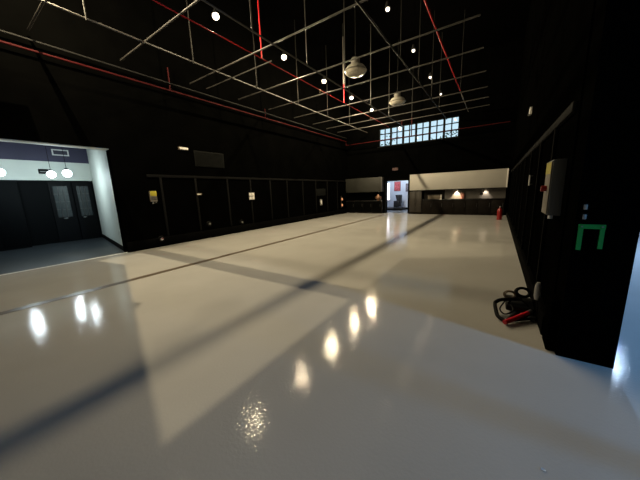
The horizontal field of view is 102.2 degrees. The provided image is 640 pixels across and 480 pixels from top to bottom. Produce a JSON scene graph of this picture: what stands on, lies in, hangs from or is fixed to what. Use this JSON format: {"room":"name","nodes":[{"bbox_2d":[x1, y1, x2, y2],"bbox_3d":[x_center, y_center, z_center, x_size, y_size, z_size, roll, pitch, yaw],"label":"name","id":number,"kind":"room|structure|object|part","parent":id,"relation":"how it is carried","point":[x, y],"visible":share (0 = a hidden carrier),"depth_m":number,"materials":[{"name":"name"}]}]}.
{"room":"event hall","nodes":[
{"label":"event hall","id":0,"kind":"room"},
{"bbox_2d":[0,141,101,245],"bbox_3d":[-11.826,-1.505,7.929,0.280,4.100,8.200,5,13,34],"label":"wall","id":1,"kind":"structure","parent":0,"point":[34,194],"depth_m":9.68,"materials":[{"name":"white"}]},
{"bbox_2d":[38,169,47,173],"bbox_3d":[-10.349,-2.583,9.742,0.022,0.170,0.380,5,13,34],"label":"wall sign","id":2,"kind":"object","parent":1,"relation":"attached to","point":[40,171],"visible":0.61,"depth_m":9.67,"materials":[{"name":"black"}]},
{"bbox_2d":[51,149,68,155],"bbox_3d":[-10.078,-3.388,10.026,0.025,0.230,0.480,5,13,34],"label":"air vent","id":3,"kind":"object","parent":1,"relation":"in","point":[52,150],"visible":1,"depth_m":10.01,"materials":[{"name":"white metal"}]},
{"bbox_2d":[46,181,81,242],"bbox_3d":[-10.111,-1.113,10.251,0.103,2.360,0.650,5,13,34],"label":"glazed door","id":4,"kind":"structure","parent":1,"relation":"in","point":[61,196],"depth_m":10.24,"materials":[{"name":"black paint"}]},
{"bbox_3d":[-10.151,-1.509,10.196,0.010,1.200,0.430,5,13,34],"label":"pane","id":5,"kind":"part","parent":4,"relation":"part of","materials":[{"name":"clear glass"}]},
{"bbox_2d":[71,182,100,239],"bbox_3d":[-9.740,-1.227,10.791,0.103,2.360,0.600,5,13,34],"label":"glazed door","id":6,"kind":"structure","parent":1,"relation":"in","point":[82,191],"depth_m":10.79,"materials":[{"name":"black paint"}]},
{"bbox_3d":[-9.780,-1.623,10.736,0.010,1.200,0.380,5,13,34],"label":"pane","id":7,"kind":"part","parent":6,"relation":"part of","materials":[{"name":"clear glass"}]},
{"bbox_2d":[86,149,122,245],"bbox_3d":[-7.791,-1.928,9.421,4.862,4.100,0.256,8,15,43],"label":"wall","id":8,"kind":"structure","parent":0,"point":[98,162],"depth_m":9.17,"materials":[{"name":"white paint"}]},
{"bbox_2d":[102,234,123,250],"bbox_3d":[-7.801,0.041,9.671,4.829,0.140,0.039,8,15,43],"label":"baseboard","id":9,"kind":"structure","parent":8,"relation":"attached to","point":[118,245],"depth_m":9.32,"materials":[{"name":"black paint"}]},
{"bbox_2d":[0,0,347,251],"bbox_3d":[-4.007,-4.507,10.237,0.250,8.600,21.700,5,13,34],"label":"wall","id":10,"kind":"structure","parent":0,"point":[46,99],"depth_m":8.65,"materials":[{"name":"black paint"}]},
{"bbox_2d":[0,138,108,150],"bbox_3d":[-8.055,-1.981,4.531,0.230,0.030,7.050,5,13,34],"label":"trim","id":11,"kind":"structure","parent":10,"relation":"attached to","point":[1,139],"depth_m":6.40,"materials":[{"name":"white paint"}]},
{"bbox_2d":[149,191,157,203],"bbox_3d":[-5.368,-1.374,8.323,0.078,0.400,0.200,5,13,34],"label":"box","id":12,"kind":"object","parent":10,"relation":"attached to","point":[152,194],"visible":1,"depth_m":8.30,"materials":[{"name":"yellow plastic"}]},
{"bbox_2d":[158,236,164,241],"bbox_3d":[-5.235,-0.036,8.498,0.094,0.184,0.196,5,13,34],"label":"socket","id":13,"kind":"object","parent":10,"relation":"attached to","point":[160,238],"visible":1,"depth_m":8.47,"materials":[{"name":"black plastic"}]},
{"bbox_2d":[159,177,169,235],"bbox_3d":[-5.202,-1.098,8.637,0.040,1.930,0.070,5,13,34],"label":"trim","id":14,"kind":"structure","parent":10,"relation":"attached to","point":[160,179],"depth_m":8.62,"materials":[{"name":"black paint"}]},
{"bbox_2d":[178,147,187,150],"bbox_3d":[-4.758,-3.181,9.001,0.075,0.100,0.340,5,13,34],"label":"emergency light","id":15,"kind":"object","parent":10,"relation":"attached to","point":[179,148],"visible":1,"depth_m":8.96,"materials":[{"name":"white plastic"}]},
{"bbox_2d":[194,178,201,230],"bbox_3d":[-4.532,-1.303,9.611,0.040,1.930,0.070,5,13,34],"label":"trim","id":16,"kind":"structure","parent":10,"relation":"attached to","point":[195,182],"depth_m":9.60,"materials":[{"name":"black paint"}]},
{"bbox_2d":[193,150,224,167],"bbox_3d":[-4.203,-3.069,9.875,0.042,0.560,1.240,5,13,34],"label":"air vent","id":17,"kind":"object","parent":10,"relation":"in","point":[202,158],"visible":1,"depth_m":9.81,"materials":[{"name":"black metal"}]},
{"bbox_2d":[226,179,231,225],"bbox_3d":[-3.768,-1.538,10.724,0.040,1.930,0.070,5,13,34],"label":"trim","id":18,"kind":"structure","parent":10,"relation":"attached to","point":[226,179],"depth_m":10.71,"materials":[{"name":"black paint"}]},
{"bbox_2d":[127,209,346,251],"bbox_3d":[-1.853,-0.988,13.607,0.100,0.300,14.230,5,13,34],"label":"baseboard","id":19,"kind":"structure","parent":10,"relation":"attached to","point":[140,245],"depth_m":10.26,"materials":[{"name":"black paint"}]},
{"bbox_2d":[146,174,345,181],"bbox_3d":[-1.721,-3.169,13.567,0.045,0.090,13.400,5,13,34],"label":"trim","id":20,"kind":"structure","parent":10,"relation":"attached to","point":[147,175],"depth_m":10.52,"materials":[{"name":"black paint"}]},
{"bbox_2d":[249,180,253,222],"bbox_3d":[-3.093,-1.745,11.707,0.040,1.930,0.070,5,13,34],"label":"trim","id":21,"kind":"structure","parent":10,"relation":"attached to","point":[249,180],"depth_m":11.72,"materials":[{"name":"black paint"}]},
{"bbox_2d":[249,193,254,199],"bbox_3d":[-3.080,-1.958,11.640,0.030,0.276,0.300,5,13,34],"label":"light switch","id":22,"kind":"object","parent":10,"relation":"attached to","point":[251,195],"visible":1,"depth_m":11.62,"materials":[{"name":"grey plastic"}]},
{"bbox_2d":[269,180,272,219],"bbox_3d":[-2.401,-1.957,12.714,0.040,1.930,0.070,5,13,34],"label":"trim","id":23,"kind":"structure","parent":10,"relation":"attached to","point":[269,180],"depth_m":12.69,"materials":[{"name":"black paint"}]},
{"bbox_2d":[286,180,288,216],"bbox_3d":[-1.715,-2.168,13.713,0.040,1.930,0.070,5,13,34],"label":"trim","id":24,"kind":"structure","parent":10,"relation":"attached to","point":[286,180],"depth_m":13.67,"materials":[{"name":"black paint"}]},
{"bbox_2d":[302,181,304,214],"bbox_3d":[-0.962,-2.399,14.809,0.040,1.930,0.070,5,13,34],"label":"trim","id":25,"kind":"structure","parent":10,"relation":"attached to","point":[302,181],"depth_m":14.79,"materials":[{"name":"black paint"}]},
{"bbox_2d":[315,181,316,212],"bbox_3d":[-0.237,-2.622,15.864,0.040,1.930,0.070,5,13,34],"label":"trim","id":26,"kind":"structure","parent":10,"relation":"attached to","point":[315,181],"depth_m":15.85,"materials":[{"name":"black paint"}]},
{"bbox_2d":[316,189,325,204],"bbox_3d":[0.070,-2.716,16.311,0.045,1.030,1.100,5,13,34],"label":"switch plate","id":27,"kind":"object","parent":10,"relation":"attached to","point":[320,192],"visible":1,"depth_m":16.30,"materials":[{"name":"black"}]},
{"bbox_2d":[0,209,639,479],"bbox_3d":[2.216,-0.040,8.813,23.100,0.100,25.200,5,13,34],"label":"floor","id":28,"kind":"structure","parent":0,"point":[377,348],"depth_m":2.42,"materials":[{"name":"beige concrete"}]},
{"bbox_2d":[0,180,31,250],"bbox_3d":[-10.978,-0.799,8.728,0.400,2.360,1.300,5,13,34],"label":"tall cabinet","id":29,"kind":"object","parent":28,"relation":"on","point":[14,233],"visible":1,"depth_m":8.93,"materials":[{"name":"black paint"}]},
{"bbox_3d":[-11.025,-0.766,8.373,0.020,2.230,0.640,5,13,34],"label":"door","id":30,"kind":"part","parent":29,"relation":"part of","materials":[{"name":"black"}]},
{"bbox_2d":[0,252,127,275],"bbox_3d":[-7.841,0.979,5.008,0.070,0.004,7.050,5,13,34],"label":"trim","id":31,"kind":"structure","parent":28,"relation":"on","point":[125,252],"depth_m":6.65,"materials":[{"name":"white"}]},
{"bbox_2d":[0,214,385,314],"bbox_3d":[-1.334,0.048,8.746,0.160,0.003,20.700,5,13,34],"label":"trim","id":32,"kind":"structure","parent":28,"relation":"on","point":[152,274],"depth_m":5.26,"materials":[{"name":"brown"}]},
{"bbox_2d":[346,200,383,212],"bbox_3d":[3.164,-2.377,18.485,2.750,0.890,0.374,5,13,34],"label":"cabinet","id":33,"kind":"object","parent":28,"relation":"on","point":[357,206],"depth_m":18.29,"materials":[{"name":"black wood"}]},
{"bbox_3d":[2.237,-2.442,18.931,0.650,0.720,0.020,5,13,34],"label":"door","id":34,"kind":"part","parent":33,"relation":"part of","materials":[{"name":"black paint"}]},
{"bbox_3d":[2.793,-2.393,18.560,0.650,0.720,0.020,5,13,34],"label":"door","id":35,"kind":"part","parent":33,"relation":"part of","materials":[{"name":"black paint"}]},
{"bbox_3d":[3.349,-2.344,18.189,0.650,0.720,0.020,5,13,34],"label":"door","id":36,"kind":"part","parent":33,"relation":"part of","materials":[{"name":"black paint"}]},
{"bbox_3d":[3.904,-2.295,17.817,0.650,0.720,0.020,5,13,34],"label":"door","id":37,"kind":"part","parent":33,"relation":"part of","materials":[{"name":"black paint"}]},
{"bbox_2d":[387,208,404,209],"bbox_3d":[5.933,-2.441,20.284,1.340,0.160,0.800,5,13,34],"label":"plinth","id":38,"kind":"object","parent":28,"relation":"on","point":[387,208],"visible":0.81,"depth_m":19.95,"materials":[{"name":"black wood"}]},
{"bbox_2d":[394,194,401,207],"bbox_3d":[6.053,-3.008,20.082,0.500,1.020,0.700,5,13,34],"label":"armchair","id":39,"kind":"object","parent":28,"relation":"on","point":[397,203],"visible":0.98,"depth_m":19.82,"materials":[{"name":"black fabric"}]},
{"bbox_3d":[5.860,-2.773,19.895,0.380,0.480,0.100,5,13,34],"label":"armrest","id":40,"kind":"part","parent":39,"relation":"part of","materials":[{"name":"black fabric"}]},
{"bbox_3d":[6.097,-3.180,20.016,0.380,0.660,0.540,5,13,34],"label":"backrest","id":41,"kind":"part","parent":39,"relation":"part of","materials":[{"name":"black fabric"}]},
{"bbox_2d":[409,191,422,213],"bbox_3d":[6.114,-2.392,16.483,0.760,1.440,0.348,5,13,34],"label":"cabinet","id":42,"kind":"object","parent":28,"relation":"on","point":[415,197],"visible":0.93,"depth_m":16.35,"materials":[{"name":"black wood"}]},
{"bbox_3d":[5.881,-2.431,16.468,0.365,1.300,0.020,5,13,34],"label":"door","id":43,"kind":"part","parent":42,"relation":"part of","materials":[{"name":"brown wood"}]},
{"bbox_3d":[6.192,-2.404,16.260,0.365,1.300,0.020,5,13,34],"label":"door","id":44,"kind":"part","parent":42,"relation":"part of","materials":[{"name":"brown wood"}]},
{"bbox_2d":[422,199,504,214],"bbox_3d":[8.201,-1.919,15.121,4.200,0.860,0.374,5,13,34],"label":"cabinet","id":45,"kind":"object","parent":28,"relation":"on","point":[445,207],"depth_m":14.91,"materials":[{"name":"black wood"}]},
{"bbox_3d":[6.625,-2.075,15.995,0.575,0.720,0.020,5,13,34],"label":"door","id":46,"kind":"part","parent":45,"relation":"part of","materials":[{"name":"black wood"}]},
{"bbox_3d":[7.123,-2.031,15.662,0.575,0.720,0.020,5,13,34],"label":"door","id":47,"kind":"part","parent":45,"relation":"part of","materials":[{"name":"black wood"}]},
{"bbox_3d":[7.620,-1.987,15.329,0.575,0.720,0.020,5,13,34],"label":"door","id":48,"kind":"part","parent":45,"relation":"part of","materials":[{"name":"black wood"}]},
{"bbox_3d":[8.118,-1.943,14.997,0.575,0.720,0.020,5,13,34],"label":"door","id":49,"kind":"part","parent":45,"relation":"part of","materials":[{"name":"black wood"}]},
{"bbox_2d":[422,198,504,199],"bbox_3d":[8.194,-2.376,15.049,4.240,0.055,0.397,5,13,34],"label":"countertop","id":50,"kind":"structure","parent":45,"relation":"on","point":[469,198],"depth_m":14.69,"materials":[{"name":"black"}]},
{"bbox_2d":[428,195,441,198],"bbox_3d":[6.996,-2.625,15.759,0.770,0.260,0.220,5,13,34],"label":"storage box","id":51,"kind":"object","parent":50,"relation":"on","point":[429,196],"visible":0.99,"depth_m":15.65,"materials":[{"name":"brown cardboard"}]},
{"bbox_3d":[8.615,-1.899,14.665,0.575,0.720,0.020,5,13,34],"label":"door","id":52,"kind":"part","parent":45,"relation":"part of","materials":[{"name":"black wood"}]},
{"bbox_3d":[9.113,-1.856,14.332,0.575,0.720,0.020,5,13,34],"label":"door","id":53,"kind":"part","parent":45,"relation":"part of","materials":[{"name":"black wood"}]},
{"bbox_3d":[9.610,-1.812,13.999,0.575,0.720,0.020,5,13,34],"label":"door","id":54,"kind":"part","parent":45,"relation":"part of","materials":[{"name":"black wood"}]},
{"bbox_2d":[496,206,503,219],"bbox_3d":[8.509,-1.287,12.213,0.211,0.660,0.247,-3,11,-7],"label":"fire extinguisher","id":55,"kind":"object","parent":28,"relation":"on","point":[499,211],"visible":1,"depth_m":12.17,"materials":[{"name":"red metal"}]},
{"bbox_2d":[493,287,536,324],"bbox_3d":[2.462,0.794,3.256,0.462,0.270,0.854,5,13,34],"label":"hose","id":56,"kind":"object","parent":28,"relation":"on","point":[524,307],"depth_m":3.26,"materials":[{"name":"black rubber"}]},
{"bbox_3d":[2.485,0.717,3.383,0.151,0.116,0.055,1,11,14],"label":"cable coil","id":57,"kind":"part","parent":56,"relation":"part of","materials":[{"name":"beige rubber"}]},
{"bbox_3d":[2.670,0.694,3.397,0.188,0.140,0.114,0,11,12],"label":"cable coil","id":58,"kind":"part","parent":56,"relation":"part of","materials":[{"name":"black rubber"}]},
{"bbox_2d":[530,282,541,322],"bbox_3d":[2.495,0.725,2.991,0.066,0.516,0.134,5,13,34],"label":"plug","id":59,"kind":"object","parent":28,"relation":"on","point":[537,291],"visible":0.94,"depth_m":2.92,"materials":[{"name":"grey plastic"}]},
{"bbox_2d":[554,0,639,368],"bbox_3d":[2.335,-3.149,1.703,0.375,8.600,0.350,5,13,34],"label":"wall pier","id":60,"kind":"object","parent":28,"relation":"on","point":[593,283],"visible":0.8,"depth_m":2.10,"materials":[{"name":"black paint"}]},
{"bbox_2d":[580,213,587,219],"bbox_3d":[2.228,-0.196,2.178,0.040,0.060,0.017,5,13,34],"label":"light switch","id":61,"kind":"object","parent":60,"relation":"attached to","point":[584,216],"visible":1,"depth_m":2.17,"materials":[{"name":"black plastic"}]},
{"bbox_2d":[582,203,588,210],"bbox_3d":[2.223,-0.276,2.164,0.040,0.060,0.017,5,13,34],"label":"light switch","id":62,"kind":"object","parent":60,"relation":"attached to","point":[585,206],"visible":1,"depth_m":2.16,"materials":[{"name":"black plastic"}]},
{"bbox_2d":[575,224,605,249],"bbox_3d":[2.276,-0.020,2.177,0.162,0.222,0.024,5,13,34],"label":"bracket","id":63,"kind":"object","parent":60,"relation":"attached to","point":[581,227],"visible":1,"depth_m":2.16,"materials":[{"name":"green metal"}]},
{"bbox_2d":[209,0,530,87],"bbox_3d":[3.058,-8.147,4.493,18.100,0.150,21.900,5,13,34],"label":"ceiling","id":64,"kind":"structure","parent":0,"point":[500,22],"depth_m":11.37,"materials":[{"name":"black"}]},
{"bbox_2d":[212,0,218,19],"bbox_3d":[-2.705,-6.902,6.375,0.168,2.575,0.168,5,13,34],"label":"spot lamp","id":65,"kind":"object","parent":64,"relation":"hanging from","point":[215,15],"visible":0.91,"depth_m":6.54,"materials":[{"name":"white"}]},
{"bbox_3d":[-2.662,-5.716,6.596,0.168,0.160,0.168,5,13,34],"label":"bulb","id":66,"kind":"part","parent":65,"relation":"part of","materials":[{"name":"white glass"}]},
{"bbox_2d":[0,0,489,138],"bbox_3d":[0.277,-6.929,8.200,8.442,3.402,18.000,5,13,34],"label":"grid","id":67,"kind":"object","parent":64,"relation":"hanging from","point":[43,2],"visible":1,"depth_m":7.84,"materials":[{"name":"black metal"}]},
{"bbox_2d":[0,40,509,145],"bbox_3d":[0.622,-6.654,7.978,9.385,3.885,17.930,5,13,34],"label":"pipe","id":68,"kind":"object","parent":64,"relation":"hanging from","point":[1,41],"visible":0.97,"depth_m":8.77,"materials":[{"name":"red metal"}]},
{"bbox_2d":[153,0,387,126],"bbox_3d":[-0.712,-7.081,8.755,0.060,3.235,17.850,5,13,34],"label":"pipe","id":69,"kind":"object","parent":64,"relation":"hanging from","point":[153,0],"visible":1,"depth_m":7.44,"materials":[{"name":"red metal"}]},
{"bbox_2d":[281,7,286,59],"bbox_3d":[-1.254,-7.347,8.486,0.168,2.575,0.168,5,13,34],"label":"spot lamp","id":70,"kind":"object","parent":64,"relation":"hanging from","point":[284,57],"visible":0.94,"depth_m":8.64,"materials":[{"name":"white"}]},
{"bbox_2d":[322,25,325,82],"bbox_3d":[0.124,-7.770,10.492,0.168,2.575,0.168,5,13,34],"label":"spot lamp","id":71,"kind":"object","parent":64,"relation":"hanging from","point":[323,80],"visible":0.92,"depth_m":10.61,"materials":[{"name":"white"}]},
{"bbox_2d":[344,28,366,77],"bbox_3d":[1.211,-7.294,8.898,0.800,3.005,0.800,5,13,34],"label":"light","id":72,"kind":"object","parent":64,"relation":"hanging from","point":[356,69],"visible":0.96,"depth_m":8.95,"materials":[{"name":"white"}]},
{"bbox_2d":[385,0,389,11],"bbox_3d":[1.674,-7.066,6.337,0.128,2.550,0.128,5,13,34],"label":"spot lamp","id":73,"kind":"object","parent":64,"relation":"hanging from","point":[387,6],"visible":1,"depth_m":6.52,"materials":[{"name":"black"}]},
{"bbox_2d":[389,39,405,105],"bbox_3d":[3.768,-8.139,12.504,0.800,3.005,0.800,5,13,34],"label":"light","id":74,"kind":"object","parent":64,"relation":"hanging from","point":[397,100],"visible":0.85,"depth_m":12.55,"materials":[{"name":"grey metal"}]},
{"bbox_2d":[411,4,415,51],"bbox_3d":[3.058,-7.491,8.351,0.128,2.550,0.128,5,13,34],"label":"spot lamp","id":75,"kind":"object","parent":64,"relation":"hanging from","point":[413,45],"visible":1,"depth_m":8.51,"materials":[{"name":"black"}]},
{"bbox_2d":[429,12,432,78],"bbox_3d":[4.519,-7.939,10.478,0.128,2.550,0.128,5,13,34],"label":"spot lamp","id":76,"kind":"object","parent":64,"relation":"hanging from","point":[430,74],"visible":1,"depth_m":10.63,"materials":[{"name":"black"}]},
{"bbox_2d":[424,0,468,111],"bbox_3d":[2.969,-6.889,6.421,0.042,3.021,18.100,5,13,34],"label":"pipe","id":77,"kind":"object","parent":64,"relation":"hanging from","point":[425,1],"visible":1,"depth_m":8.11,"materials":[{"name":"red metal"}]},
{"bbox_2d":[387,180,407,206],"bbox_3d":[6.829,-3.880,20.351,5.400,2.900,0.200,5,13,34],"label":"wall","id":78,"kind":"structure","parent":0,"point":[403,192],"depth_m":20.62,"materials":[{"name":"white paint"}]},
{"bbox_2d":[387,183,389,200],"bbox_3d":[5.513,-3.943,21.081,0.440,1.430,0.060,5,13,34],"label":"window","id":79,"kind":"structure","parent":78,"relation":"in","point":[388,190],"depth_m":21.05,"materials":[{"name":"white glass"}]},
{"bbox_2d":[394,181,400,190],"bbox_3d":[6.167,-4.280,20.580,0.510,0.750,0.034,5,13,34],"label":"poster","id":80,"kind":"object","parent":78,"relation":"attached to","point":[397,185],"visible":1,"depth_m":20.55,"materials":[{"name":"red paper"}]},
{"bbox_2d":[346,38,523,214],"bbox_3d":[6.278,-5.959,16.042,10.160,8.600,0.300,5,13,34],"label":"wall","id":81,"kind":"structure","parent":0,"point":[487,147],"depth_m":14.86,"materials":[{"name":"black paint"}]},
{"bbox_2d":[346,177,383,192],"bbox_3d":[3.118,-3.862,18.212,2.740,0.970,0.380,5,13,34],"label":"bulkhead","id":82,"kind":"object","parent":81,"relation":"attached to","point":[374,184],"visible":1,"depth_m":17.96,"materials":[{"name":"grey"}]},
{"bbox_3d":[4.221,-3.764,17.475,0.080,0.970,0.380,5,13,34],"label":"edge trim","id":83,"kind":"part","parent":82,"relation":"part of","materials":[{"name":"grey"}]},
{"bbox_2d":[385,179,408,212],"bbox_3d":[5.208,-2.918,17.412,1.610,2.200,0.350,5,13,34],"label":"door frame","id":84,"kind":"structure","parent":81,"relation":"in","point":[386,181],"depth_m":17.57,"materials":[{"name":"black paint"}]},
{"bbox_2d":[378,115,459,147],"bbox_3d":[5.947,-6.633,16.035,4.880,1.210,0.250,5,13,34],"label":"window","id":85,"kind":"structure","parent":81,"relation":"in","point":[444,124],"depth_m":15.93,"materials":[{"name":"clear glass"}]},
{"bbox_3d":[5.926,-6.050,16.080,4.880,0.050,0.100,5,13,34],"label":"sill","id":86,"kind":"part","parent":85,"relation":"part of","materials":[{"name":"black paint"}]},
{"bbox_2d":[409,168,508,190],"bbox_3d":[7.846,-3.449,15.046,5.030,1.000,0.388,5,13,34],"label":"bulkhead","id":87,"kind":"object","parent":81,"relation":"attached to","point":[492,178],"visible":1,"depth_m":14.70,"materials":[{"name":"white paint"}]},
{"bbox_3d":[7.863,-2.973,15.135,5.030,0.030,0.388,5,13,34],"label":"trim","id":88,"kind":"part","parent":87,"relation":"part of","materials":[{"name":"black wood"}]},
{"bbox_2d":[424,188,505,198],"bbox_3d":[8.305,-2.694,15.138,4.200,0.530,0.020,5,13,34],"label":"backsplash","id":89,"kind":"structure","parent":81,"relation":"attached to","point":[493,192],"depth_m":14.92,"materials":[{"name":"black"}]},
{"bbox_2d":[508,0,595,306],"bbox_3d":[6.332,-4.378,7.534,0.390,8.600,14.000,5,13,34],"label":"wall","id":90,"kind":"structure","parent":0,"point":[557,39],"depth_m":3.80,"materials":[{"name":"black paint"}]},
{"bbox_2d":[508,171,512,213],"bbox_3d":[9.054,-2.239,12.272,0.035,2.030,0.070,5,13,34],"label":"trim","id":91,"kind":"structure","parent":90,"relation":"attached to","point":[512,171],"depth_m":12.24,"materials":[{"name":"black paint"}]},
{"bbox_2d":[509,169,514,216],"bbox_3d":[8.273,-1.999,11.135,0.035,2.030,0.070,5,13,34],"label":"trim","id":92,"kind":"structure","parent":90,"relation":"attached to","point":[514,169],"depth_m":11.11,"materials":[{"name":"black paint"}]},
{"bbox_2d":[510,167,516,220],"bbox_3d":[7.492,-1.759,9.998,0.035,2.030,0.070,5,13,34],"label":"trim","id":93,"kind":"structure","parent":90,"relation":"attached to","point":[516,167],"depth_m":9.97,"materials":[{"name":"black paint"}]},
{"bbox_2d":[512,165,518,224],"bbox_3d":[6.711,-1.520,8.861,0.035,2.030,0.070,5,13,34],"label":"trim","id":94,"kind":"structure","parent":90,"relation":"attached to","point":[518,165],"depth_m":8.83,"materials":[{"name":"black paint"}]},
{"bbox_2d":[514,162,522,230],"bbox_3d":[5.930,-1.280,7.724,0.035,2.030,0.070,5,13,34],"label":"trim","id":95,"kind":"structure","parent":90,"relation":"attached to","point":[521,162],"depth_m":7.69,"materials":[{"name":"black paint"}]},
{"bbox_2d":[517,158,526,238],"bbox_3d":[5.149,-1.040,6.588,0.035,2.030,0.070,5,13,34],"label":"trim","id":96,"kind":"structure","parent":90,"relation":"attached to","point":[525,158],"depth_m":6.56,"materials":[{"name":"black paint"}]},
{"bbox_2d":[506,212,545,334],"bbox_3d":[6.158,-0.236,8.225,0.060,0.220,13.490,5,13,34],"label":"baseboard","id":97,"kind":"structure","parent":90,"relation":"attached to","point":[530,282],"depth_m":4.06,"materials":[{"name":"black paint"}]},
{"bbox_2d":[521,152,533,248],"bbox_3d":[4.368,-0.800,5.451,0.035,2.030,0.070,5,13,34],"label":"trim","id":98,"kind":"structure","parent":90,"relation":"attached to","point":[532,153],"depth_m":5.43,"materials":[{"name":"black paint"}]},
{"bbox_2d":[527,142,543,265],"bbox_3d":[3.587,-0.561,4.314,0.035,2.030,0.070,5,13,34],"label":"trim","id":99,"kind":"structure","parent":90,"relation":"attached to","point":[542,143],"depth_m":4.28,"materials":[{"name":"black paint"}]},
{"bbox_2d":[511,100,578,171],"bbox_3d":[6.099,-2.386,7.837,0.040,0.090,13.450,5,13,34],"label":"trim","id":100,"kind":"structure","parent":90,"relation":"attached to","point":[573,107],"depth_m":3.09,"materials":[{"name":"black paint"}]},
{"bbox_2d":[535,128,558,284],"bbox_3d":[2.889,-0.347,3.299,0.035,2.030,0.070,5,13,34],"label":"trim","id":101,"kind":"structure","parent":90,"relation":"attached to","point":[556,130],"depth_m":3.32,"materials":[{"name":"black paint"}]},
{"bbox_2d":[542,294,560,350],"bbox_3d":[2.296,0.813,2.571,0.067,0.500,0.240,5,13,34],"label":"trim","id":102,"kind":"structure","parent":90,"relation":"attached to","point":[552,311],"depth_m":2.49,"materials":[{"name":"black paint"}]},
{"bbox_2d":[540,159,567,218],"bbox_3d":[2.507,-0.542,2.812,0.165,0.620,0.350,5,13,34],"label":"electrical box","id":103,"kind":"object","parent":90,"relation":"attached to","point":[553,188],"visible":1,"depth_m":2.67,"materials":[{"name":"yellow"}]},
{"bbox_3d":[2.482,-0.569,2.824,0.013,0.550,0.330,5,13,34],"label":"door","id":104,"kind":"part","parent":103,"relation":"part of","materials":[{"name":"grey metal"}]},
{"bbox_3d":[-9.944,-3.420,6.233,5.000,0.150,8.200,5,13,34],"label":"ceiling","id":105,"kind":"structure","parent":0,"visible":0},
{"bbox_2d":[0,167,5,175],"bbox_3d":[-9.626,-2.749,7.610,0.230,1.695,0.230,5,13,34],"label":"globe pendant","id":106,"kind":"object","parent":105,"relation":"hanging from","point":[2,172],"visible":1,"depth_m":7.73,"materials":[{"name":"white glass"}]},
{"bbox_2d":[45,147,55,177],"bbox_3d":[-9.084,-2.928,8.578,0.230,1.695,0.230,5,13,34],"label":"globe pendant","id":107,"kind":"object","parent":105,"relation":"hanging from","point":[50,173],"visible":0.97,"depth_m":8.64,"materials":[{"name":"white glass"}]},
{"bbox_3d":[-9.058,-2.209,8.712,0.230,0.230,0.230,5,13,34],"label":"globe","id":108,"kind":"part","parent":107,"relation":"part of"},
{"bbox_2d":[62,150,71,176],"bbox_3d":[-8.225,-2.877,8.245,0.230,1.695,0.230,5,13,34],"label":"globe pendant","id":109,"kind":"object","parent":105,"relation":"hanging from","point":[66,172],"visible":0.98,"depth_m":8.31,"materials":[{"name":"white glass"}]},
{"bbox_3d":[-8.199,-2.158,8.379,0.230,0.230,0.230,5,13,34],"label":"globe","id":110,"kind":"part","parent":109,"relation":"part of"}
]}

